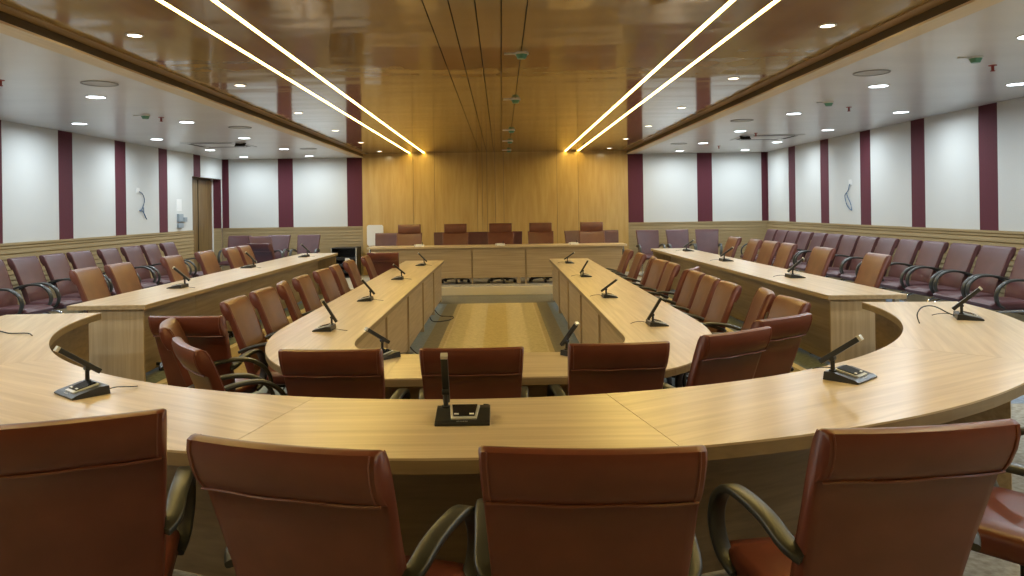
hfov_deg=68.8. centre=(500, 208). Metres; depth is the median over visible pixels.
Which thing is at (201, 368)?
swivel chair
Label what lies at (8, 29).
trim
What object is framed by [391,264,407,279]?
desk microphone
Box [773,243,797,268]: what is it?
swivel chair
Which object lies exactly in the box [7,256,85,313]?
chair
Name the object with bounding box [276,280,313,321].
swivel chair
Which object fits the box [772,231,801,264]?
chair
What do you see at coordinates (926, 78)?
ceiling
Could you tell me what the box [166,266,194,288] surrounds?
desk microphone
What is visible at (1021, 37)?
recessed light
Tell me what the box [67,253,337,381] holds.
side table
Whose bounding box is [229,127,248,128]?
grille
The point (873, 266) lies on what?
swivel chair
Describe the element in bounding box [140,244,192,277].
chair
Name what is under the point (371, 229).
board
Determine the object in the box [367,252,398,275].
swivel chair
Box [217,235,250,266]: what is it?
chair
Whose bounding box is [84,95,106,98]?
recessed light
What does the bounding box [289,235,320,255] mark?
chair
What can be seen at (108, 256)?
chair
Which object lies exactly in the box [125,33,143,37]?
recessed light
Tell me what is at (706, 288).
swivel chair
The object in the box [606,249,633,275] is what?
swivel chair
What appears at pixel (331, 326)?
desk microphone
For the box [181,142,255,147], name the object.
air conditioner
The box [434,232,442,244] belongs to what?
chair
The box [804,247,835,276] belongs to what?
swivel chair
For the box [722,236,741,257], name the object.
swivel chair
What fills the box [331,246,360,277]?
equipment rack
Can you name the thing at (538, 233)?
chair
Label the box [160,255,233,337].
swivel chair
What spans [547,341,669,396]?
swivel chair
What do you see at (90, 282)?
swivel chair
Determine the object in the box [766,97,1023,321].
wall
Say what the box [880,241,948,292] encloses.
chair
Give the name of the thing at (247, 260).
swivel chair
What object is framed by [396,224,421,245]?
chair
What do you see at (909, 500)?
swivel chair
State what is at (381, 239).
chair
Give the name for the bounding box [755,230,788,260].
chair
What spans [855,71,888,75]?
grille
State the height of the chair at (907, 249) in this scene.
1.000 m
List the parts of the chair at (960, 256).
frame, armrest, seat, armrest, backrest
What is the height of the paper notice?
0.240 m
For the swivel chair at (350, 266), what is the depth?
9.92 m
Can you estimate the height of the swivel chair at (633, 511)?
0.984 m
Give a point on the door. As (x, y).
(202, 190)
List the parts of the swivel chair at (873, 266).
backrest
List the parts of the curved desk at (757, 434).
modesty panel, modesty panel, modesty panel, modesty panel, modesty panel, support panel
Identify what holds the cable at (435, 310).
on the floor at (534, 322)
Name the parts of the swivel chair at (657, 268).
backrest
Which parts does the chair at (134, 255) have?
backrest, armrest, seat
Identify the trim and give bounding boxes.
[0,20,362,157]
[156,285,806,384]
[626,0,1003,153]
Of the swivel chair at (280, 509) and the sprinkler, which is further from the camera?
the sprinkler
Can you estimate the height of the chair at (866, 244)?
1.000 m
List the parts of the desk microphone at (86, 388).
display frame, stem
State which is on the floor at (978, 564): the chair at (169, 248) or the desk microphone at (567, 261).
the chair at (169, 248)
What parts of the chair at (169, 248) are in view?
backrest, armrest, seat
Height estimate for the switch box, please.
0.280 m
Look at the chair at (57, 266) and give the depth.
9.79 m
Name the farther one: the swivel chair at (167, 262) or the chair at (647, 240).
the chair at (647, 240)
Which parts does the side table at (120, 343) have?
panel, modesty panel, modesty panel, modesty panel, modesty panel, panel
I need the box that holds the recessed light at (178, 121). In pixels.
[178,121,194,122]
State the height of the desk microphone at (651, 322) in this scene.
0.230 m
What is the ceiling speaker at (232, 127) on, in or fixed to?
attached to the ceiling at (41, 87)
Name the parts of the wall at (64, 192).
wall panel, wall panel, wall panel, wall panel, wall panel, wall panel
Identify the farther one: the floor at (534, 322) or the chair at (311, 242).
the chair at (311, 242)
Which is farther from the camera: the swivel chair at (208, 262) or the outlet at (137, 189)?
the outlet at (137, 189)
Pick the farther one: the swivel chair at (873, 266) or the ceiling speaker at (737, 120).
the ceiling speaker at (737, 120)
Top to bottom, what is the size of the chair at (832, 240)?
1.000 m
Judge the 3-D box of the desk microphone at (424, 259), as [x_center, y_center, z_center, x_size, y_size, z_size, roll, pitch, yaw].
[-1.260,0.822,12.295,0.265,0.212,0.184,-1,0,5]
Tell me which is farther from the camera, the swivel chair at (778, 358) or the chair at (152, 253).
the chair at (152, 253)
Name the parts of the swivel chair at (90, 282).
backrest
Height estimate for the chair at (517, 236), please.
1.000 m
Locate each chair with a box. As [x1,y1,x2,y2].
[0,259,53,315]
[0,408,195,575]
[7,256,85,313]
[39,253,109,297]
[66,250,115,295]
[69,267,160,370]
[97,248,156,288]
[104,262,142,294]
[120,245,170,285]
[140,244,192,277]
[148,316,267,393]
[159,242,203,277]
[159,317,274,394]
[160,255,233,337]
[171,337,286,395]
[186,433,476,575]
[194,250,259,322]
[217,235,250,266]
[220,295,285,389]
[222,247,244,268]
[237,245,256,265]
[246,243,275,262]
[248,236,283,257]
[249,287,288,395]
[268,235,290,258]
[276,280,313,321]
[278,349,410,398]
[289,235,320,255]
[292,274,323,311]
[313,268,340,302]
[329,264,352,295]
[343,259,363,288]
[361,255,377,279]
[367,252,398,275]
[370,233,395,252]
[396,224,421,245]
[419,346,528,398]
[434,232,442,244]
[441,224,469,283]
[468,232,487,260]
[474,445,707,575]
[487,223,515,283]
[512,231,521,243]
[528,222,553,282]
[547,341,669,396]
[564,230,579,242]
[579,222,604,242]
[605,230,623,254]
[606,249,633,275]
[614,252,646,282]
[621,256,656,284]
[630,259,669,295]
[636,230,665,276]
[637,262,679,302]
[651,266,699,304]
[658,270,705,373]
[663,326,771,388]
[665,229,694,249]
[666,275,720,384]
[672,280,741,386]
[675,313,811,387]
[687,287,774,372]
[694,229,722,254]
[707,418,1020,575]
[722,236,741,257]
[740,229,777,259]
[742,239,762,261]
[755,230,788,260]
[755,241,779,265]
[767,295,810,318]
[771,232,813,265]
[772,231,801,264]
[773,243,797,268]
[788,232,827,270]
[795,234,842,270]
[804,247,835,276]
[809,253,891,353]
[825,235,860,276]
[826,236,879,279]
[840,237,899,281]
[879,239,922,287]
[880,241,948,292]
[904,243,980,301]
[933,245,1015,303]
[965,248,1023,312]
[971,426,1023,575]
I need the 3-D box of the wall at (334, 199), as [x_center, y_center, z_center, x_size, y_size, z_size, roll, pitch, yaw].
[-0.231,-0.037,17.625,13.200,3.100,0.150,-1,0,0]
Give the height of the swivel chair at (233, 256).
0.999 m
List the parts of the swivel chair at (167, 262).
backrest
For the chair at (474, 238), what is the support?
on the floor at (978, 564)
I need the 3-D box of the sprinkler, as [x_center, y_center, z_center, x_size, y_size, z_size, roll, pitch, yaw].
[4.502,-1.289,6.850,0.070,0.056,0.070,-1,0,0]
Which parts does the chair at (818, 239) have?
seat, armrest, backrest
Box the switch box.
[177,214,186,227]
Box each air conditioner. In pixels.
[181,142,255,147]
[731,134,804,139]
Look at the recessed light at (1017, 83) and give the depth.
7.96 m
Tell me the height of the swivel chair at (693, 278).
0.999 m
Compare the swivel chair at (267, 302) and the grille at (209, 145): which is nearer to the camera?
the swivel chair at (267, 302)
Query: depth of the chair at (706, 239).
16.36 m
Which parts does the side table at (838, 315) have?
panel, modesty panel, modesty panel, modesty panel, modesty panel, panel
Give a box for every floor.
[83,271,1023,575]
[234,294,688,394]
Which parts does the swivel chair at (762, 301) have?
armrest, backrest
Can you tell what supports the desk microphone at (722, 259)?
on the side table at (838, 315)
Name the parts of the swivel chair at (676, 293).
armrest, backrest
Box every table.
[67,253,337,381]
[265,258,711,398]
[651,248,906,362]
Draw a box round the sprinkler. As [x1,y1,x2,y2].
[988,64,996,71]
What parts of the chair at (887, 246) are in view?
seat, armrest, armrest, backrest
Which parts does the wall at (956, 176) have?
wall panel, wall panel, wall panel, wall panel, wall panel, wall panel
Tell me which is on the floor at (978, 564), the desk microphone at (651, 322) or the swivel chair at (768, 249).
the swivel chair at (768, 249)
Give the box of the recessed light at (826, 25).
[818,23,836,27]
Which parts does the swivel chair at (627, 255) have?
backrest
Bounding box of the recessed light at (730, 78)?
[727,77,739,79]
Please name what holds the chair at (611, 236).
on the floor at (978, 564)
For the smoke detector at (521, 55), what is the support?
attached to the ceiling at (437, 73)
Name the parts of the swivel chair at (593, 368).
armrest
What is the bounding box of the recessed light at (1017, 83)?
[1005,82,1023,85]
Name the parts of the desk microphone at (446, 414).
stem, display frame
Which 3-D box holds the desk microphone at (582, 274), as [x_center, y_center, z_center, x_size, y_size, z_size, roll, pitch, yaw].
[1.062,0.780,9.900,0.265,0.230,0.184,-1,0,0]
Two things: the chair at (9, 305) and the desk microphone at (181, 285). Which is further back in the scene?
the chair at (9, 305)
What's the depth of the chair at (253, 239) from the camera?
15.94 m
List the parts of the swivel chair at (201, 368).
backrest, armrest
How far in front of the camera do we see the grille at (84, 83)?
7.15 m
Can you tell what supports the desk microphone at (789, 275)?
on the side table at (838, 315)
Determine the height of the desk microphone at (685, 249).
0.202 m
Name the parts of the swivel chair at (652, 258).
armrest, backrest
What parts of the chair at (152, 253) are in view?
backrest, armrest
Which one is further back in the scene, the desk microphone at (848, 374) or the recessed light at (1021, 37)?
the recessed light at (1021, 37)
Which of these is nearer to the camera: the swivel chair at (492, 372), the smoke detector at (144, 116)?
the swivel chair at (492, 372)
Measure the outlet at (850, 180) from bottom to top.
0.556 m
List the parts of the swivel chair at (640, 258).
backrest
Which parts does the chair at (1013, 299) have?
armrest, seat, armrest, frame, backrest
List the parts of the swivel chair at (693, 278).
armrest, backrest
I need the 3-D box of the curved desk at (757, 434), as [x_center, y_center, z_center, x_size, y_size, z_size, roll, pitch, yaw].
[-0.144,1.137,4.042,7.310,0.750,3.504,-1,0,0]
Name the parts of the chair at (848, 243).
seat, backrest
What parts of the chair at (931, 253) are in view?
armrest, seat, armrest, backrest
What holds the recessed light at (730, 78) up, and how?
in the ceiling at (437, 73)
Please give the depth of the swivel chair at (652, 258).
9.69 m
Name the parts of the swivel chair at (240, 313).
backrest, armrest, seat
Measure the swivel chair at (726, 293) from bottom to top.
0.999 m
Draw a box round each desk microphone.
[53,346,137,400]
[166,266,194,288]
[241,252,260,267]
[298,244,313,256]
[312,299,346,331]
[357,278,383,301]
[364,327,401,359]
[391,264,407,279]
[415,252,431,265]
[434,353,489,425]
[558,252,574,263]
[560,321,578,355]
[572,259,591,276]
[591,278,617,297]
[632,296,668,326]
[676,239,693,251]
[710,247,733,261]
[773,257,805,277]
[812,335,876,384]
[933,286,984,320]
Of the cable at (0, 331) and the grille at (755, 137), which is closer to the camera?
the cable at (0, 331)
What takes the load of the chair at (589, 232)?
on the floor at (978, 564)
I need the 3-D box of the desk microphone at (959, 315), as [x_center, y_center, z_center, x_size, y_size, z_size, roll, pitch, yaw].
[3.002,0.609,4.925,0.279,0.218,0.194,-1,0,24]
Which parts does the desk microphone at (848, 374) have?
stem, display frame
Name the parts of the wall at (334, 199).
wall panel, wall panel, wall panel, wall panel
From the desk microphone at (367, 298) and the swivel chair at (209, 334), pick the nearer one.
the swivel chair at (209, 334)
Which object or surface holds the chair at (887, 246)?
on the floor at (978, 564)
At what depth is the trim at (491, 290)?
14.48 m
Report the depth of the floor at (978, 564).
5.60 m
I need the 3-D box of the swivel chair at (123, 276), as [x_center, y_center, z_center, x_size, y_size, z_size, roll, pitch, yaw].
[-3.627,1.060,7.770,0.781,0.999,0.617,-1,0,0]
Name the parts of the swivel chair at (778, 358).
armrest, backrest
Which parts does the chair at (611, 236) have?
backrest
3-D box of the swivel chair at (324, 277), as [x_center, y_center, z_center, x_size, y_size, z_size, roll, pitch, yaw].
[-1.696,1.183,8.485,0.781,0.999,0.617,-1,0,4]
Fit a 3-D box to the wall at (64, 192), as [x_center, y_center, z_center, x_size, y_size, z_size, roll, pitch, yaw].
[-6.679,0.078,7.650,0.382,3.050,20.100,-1,0,0]
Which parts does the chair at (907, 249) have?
seat, backrest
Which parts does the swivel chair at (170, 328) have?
backrest, armrest, armrest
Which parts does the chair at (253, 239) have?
backrest, armrest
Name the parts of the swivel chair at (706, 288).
armrest, backrest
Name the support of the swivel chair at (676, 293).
on the floor at (534, 322)
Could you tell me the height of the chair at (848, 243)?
1.000 m
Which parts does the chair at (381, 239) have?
backrest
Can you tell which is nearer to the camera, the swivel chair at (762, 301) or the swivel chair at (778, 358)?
the swivel chair at (778, 358)
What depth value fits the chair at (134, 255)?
11.86 m
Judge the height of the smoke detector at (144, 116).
0.050 m
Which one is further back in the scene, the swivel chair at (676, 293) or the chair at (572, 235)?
the chair at (572, 235)
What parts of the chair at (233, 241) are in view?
armrest, seat, backrest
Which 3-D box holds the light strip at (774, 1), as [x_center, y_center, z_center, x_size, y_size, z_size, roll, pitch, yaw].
[1.801,-1.372,7.570,0.038,0.016,19.940,-1,0,0]
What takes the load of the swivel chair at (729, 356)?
on the floor at (534, 322)
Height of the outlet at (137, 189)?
0.573 m
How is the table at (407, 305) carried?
on the floor at (534, 322)
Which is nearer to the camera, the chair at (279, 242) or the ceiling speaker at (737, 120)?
the ceiling speaker at (737, 120)
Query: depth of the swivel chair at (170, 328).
4.46 m
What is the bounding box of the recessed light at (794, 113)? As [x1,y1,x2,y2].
[786,112,801,114]
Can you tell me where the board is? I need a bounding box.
[367,225,382,252]
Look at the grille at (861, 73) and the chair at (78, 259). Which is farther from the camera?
the chair at (78, 259)
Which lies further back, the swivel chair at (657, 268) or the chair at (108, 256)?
the chair at (108, 256)
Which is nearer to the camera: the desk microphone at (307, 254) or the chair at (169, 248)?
the desk microphone at (307, 254)
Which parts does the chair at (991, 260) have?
armrest, seat, armrest, backrest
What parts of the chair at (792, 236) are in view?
backrest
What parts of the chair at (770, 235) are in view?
backrest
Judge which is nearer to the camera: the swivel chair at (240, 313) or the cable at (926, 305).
the cable at (926, 305)
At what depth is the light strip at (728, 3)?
6.63 m
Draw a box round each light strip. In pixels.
[157,0,408,152]
[212,0,423,152]
[565,0,734,150]
[578,0,778,150]
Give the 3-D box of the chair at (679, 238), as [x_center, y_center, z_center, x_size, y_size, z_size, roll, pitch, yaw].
[3.904,0.955,16.279,0.582,1.000,0.698,-1,0,0]
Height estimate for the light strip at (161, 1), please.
0.016 m
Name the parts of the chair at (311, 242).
backrest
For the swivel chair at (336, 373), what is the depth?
3.58 m
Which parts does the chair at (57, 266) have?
backrest, seat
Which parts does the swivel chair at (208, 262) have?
backrest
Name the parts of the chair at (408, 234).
backrest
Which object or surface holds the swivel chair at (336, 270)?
on the floor at (534, 322)
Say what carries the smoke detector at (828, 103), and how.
attached to the ceiling at (926, 78)
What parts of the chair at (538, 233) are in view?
backrest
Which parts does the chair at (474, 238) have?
backrest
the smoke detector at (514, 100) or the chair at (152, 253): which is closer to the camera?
the smoke detector at (514, 100)
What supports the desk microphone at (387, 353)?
on the table at (407, 305)
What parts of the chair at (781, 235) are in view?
backrest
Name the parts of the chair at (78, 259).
backrest, armrest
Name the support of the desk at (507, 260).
on the floor at (978, 564)
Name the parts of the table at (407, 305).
modesty panel, support panel, modesty panel, modesty panel, support panel, modesty panel, support panel, modesty panel, support panel, modesty panel, modesty panel, modesty panel, support panel, modesty panel, support panel, modesty panel, support panel, modesty panel, support panel, modesty panel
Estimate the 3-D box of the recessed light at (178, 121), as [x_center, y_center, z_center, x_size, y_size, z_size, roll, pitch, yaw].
[-4.307,-1.190,10.250,0.212,0.008,0.212,-1,0,0]
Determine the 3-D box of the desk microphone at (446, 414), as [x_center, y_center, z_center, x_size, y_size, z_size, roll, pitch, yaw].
[-0.138,0.639,2.762,0.194,0.246,0.279,-1,0,0]
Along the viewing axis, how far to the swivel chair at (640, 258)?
10.61 m
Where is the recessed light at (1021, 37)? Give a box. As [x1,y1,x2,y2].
[1015,34,1023,39]
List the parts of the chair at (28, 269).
backrest, armrest, seat, armrest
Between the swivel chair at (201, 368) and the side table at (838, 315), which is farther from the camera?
the side table at (838, 315)
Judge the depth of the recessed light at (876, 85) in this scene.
7.93 m
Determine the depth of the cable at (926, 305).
4.90 m
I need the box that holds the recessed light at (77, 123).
[71,122,87,124]
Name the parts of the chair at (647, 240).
armrest, backrest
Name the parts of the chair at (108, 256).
backrest, seat, armrest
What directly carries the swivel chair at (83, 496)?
on the floor at (978, 564)
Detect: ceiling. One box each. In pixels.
[0,0,929,153]
[0,33,354,159]
[635,0,1023,153]
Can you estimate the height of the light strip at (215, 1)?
0.016 m
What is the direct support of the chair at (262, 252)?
on the floor at (978, 564)
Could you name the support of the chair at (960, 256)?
on the floor at (978, 564)
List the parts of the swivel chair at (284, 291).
backrest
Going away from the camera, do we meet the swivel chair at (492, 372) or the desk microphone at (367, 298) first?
the swivel chair at (492, 372)
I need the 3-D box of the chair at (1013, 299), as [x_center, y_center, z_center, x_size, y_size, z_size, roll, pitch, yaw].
[5.463,0.934,8.031,0.698,1.000,0.582,-1,0,2]
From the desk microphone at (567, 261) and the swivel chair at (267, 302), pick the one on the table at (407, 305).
the desk microphone at (567, 261)
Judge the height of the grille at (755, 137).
0.004 m
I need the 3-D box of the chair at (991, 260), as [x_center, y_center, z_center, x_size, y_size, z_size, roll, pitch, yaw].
[5.463,0.934,8.639,0.698,1.000,0.582,-1,0,-2]
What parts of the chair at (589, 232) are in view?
backrest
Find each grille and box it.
[82,82,115,85]
[201,144,234,146]
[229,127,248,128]
[751,136,783,138]
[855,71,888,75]
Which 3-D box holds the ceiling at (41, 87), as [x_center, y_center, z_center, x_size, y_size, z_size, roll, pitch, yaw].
[-4.982,-1.210,7.600,3.130,0.050,20.000,-1,0,0]
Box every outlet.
[136,188,146,219]
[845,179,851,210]
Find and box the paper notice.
[177,199,181,210]
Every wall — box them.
[0,120,223,313]
[223,150,766,274]
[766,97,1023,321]
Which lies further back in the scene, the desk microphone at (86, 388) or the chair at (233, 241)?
the chair at (233, 241)
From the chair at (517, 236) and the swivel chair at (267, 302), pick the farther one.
the chair at (517, 236)
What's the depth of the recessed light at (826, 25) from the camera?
5.56 m
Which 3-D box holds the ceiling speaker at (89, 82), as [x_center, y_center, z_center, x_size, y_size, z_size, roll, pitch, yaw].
[-3.837,-1.196,7.150,0.330,0.008,0.330,-1,0,0]
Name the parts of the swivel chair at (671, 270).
armrest, armrest, backrest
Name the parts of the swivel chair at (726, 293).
armrest, armrest, backrest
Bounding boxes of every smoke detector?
[133,114,150,118]
[503,98,519,103]
[504,51,528,59]
[816,101,833,105]
[957,56,983,63]
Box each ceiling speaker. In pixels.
[80,80,118,86]
[228,126,251,128]
[730,119,752,121]
[853,69,890,75]
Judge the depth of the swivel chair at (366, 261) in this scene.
10.80 m
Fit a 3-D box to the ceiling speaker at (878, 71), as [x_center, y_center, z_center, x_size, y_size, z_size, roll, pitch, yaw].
[3.542,-1.300,7.150,0.330,0.008,0.330,-1,0,0]
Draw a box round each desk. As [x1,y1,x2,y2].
[0,301,1023,575]
[367,243,626,283]
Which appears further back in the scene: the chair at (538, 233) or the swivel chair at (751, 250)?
the chair at (538, 233)
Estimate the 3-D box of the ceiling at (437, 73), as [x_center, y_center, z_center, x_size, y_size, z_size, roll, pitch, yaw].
[-0.149,-1.383,7.600,5.960,0.100,20.000,-1,0,0]
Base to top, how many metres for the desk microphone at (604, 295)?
0.196 m
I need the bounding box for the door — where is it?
[192,179,213,270]
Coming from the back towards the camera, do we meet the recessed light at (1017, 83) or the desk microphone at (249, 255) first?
the desk microphone at (249, 255)
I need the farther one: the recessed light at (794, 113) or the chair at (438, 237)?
the chair at (438, 237)
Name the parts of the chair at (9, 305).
backrest, armrest, seat, armrest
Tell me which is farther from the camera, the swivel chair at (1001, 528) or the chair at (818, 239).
the chair at (818, 239)
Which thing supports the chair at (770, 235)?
on the floor at (978, 564)
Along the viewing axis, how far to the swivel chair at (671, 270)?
8.63 m
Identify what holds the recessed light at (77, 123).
in the ceiling at (41, 87)
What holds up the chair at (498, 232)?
on the floor at (978, 564)
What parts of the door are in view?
frame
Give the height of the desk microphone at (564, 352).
0.217 m
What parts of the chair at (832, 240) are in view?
seat, armrest, backrest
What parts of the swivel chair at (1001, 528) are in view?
seat, armrest, armrest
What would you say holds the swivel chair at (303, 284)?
on the floor at (534, 322)
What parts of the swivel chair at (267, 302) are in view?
backrest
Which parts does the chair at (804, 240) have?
backrest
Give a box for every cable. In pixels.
[0,331,32,335]
[429,310,453,321]
[916,305,954,323]
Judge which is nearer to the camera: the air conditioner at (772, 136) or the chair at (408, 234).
the air conditioner at (772, 136)
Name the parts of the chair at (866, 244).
seat, backrest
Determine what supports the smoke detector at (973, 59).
attached to the ceiling at (926, 78)
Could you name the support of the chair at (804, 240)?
on the floor at (978, 564)
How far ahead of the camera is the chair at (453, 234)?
15.88 m
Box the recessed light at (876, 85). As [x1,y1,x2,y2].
[867,84,889,87]
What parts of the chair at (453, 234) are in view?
backrest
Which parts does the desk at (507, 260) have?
panel, support panel, panel, support panel, panel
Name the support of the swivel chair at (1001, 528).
on the floor at (978, 564)
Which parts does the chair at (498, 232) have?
backrest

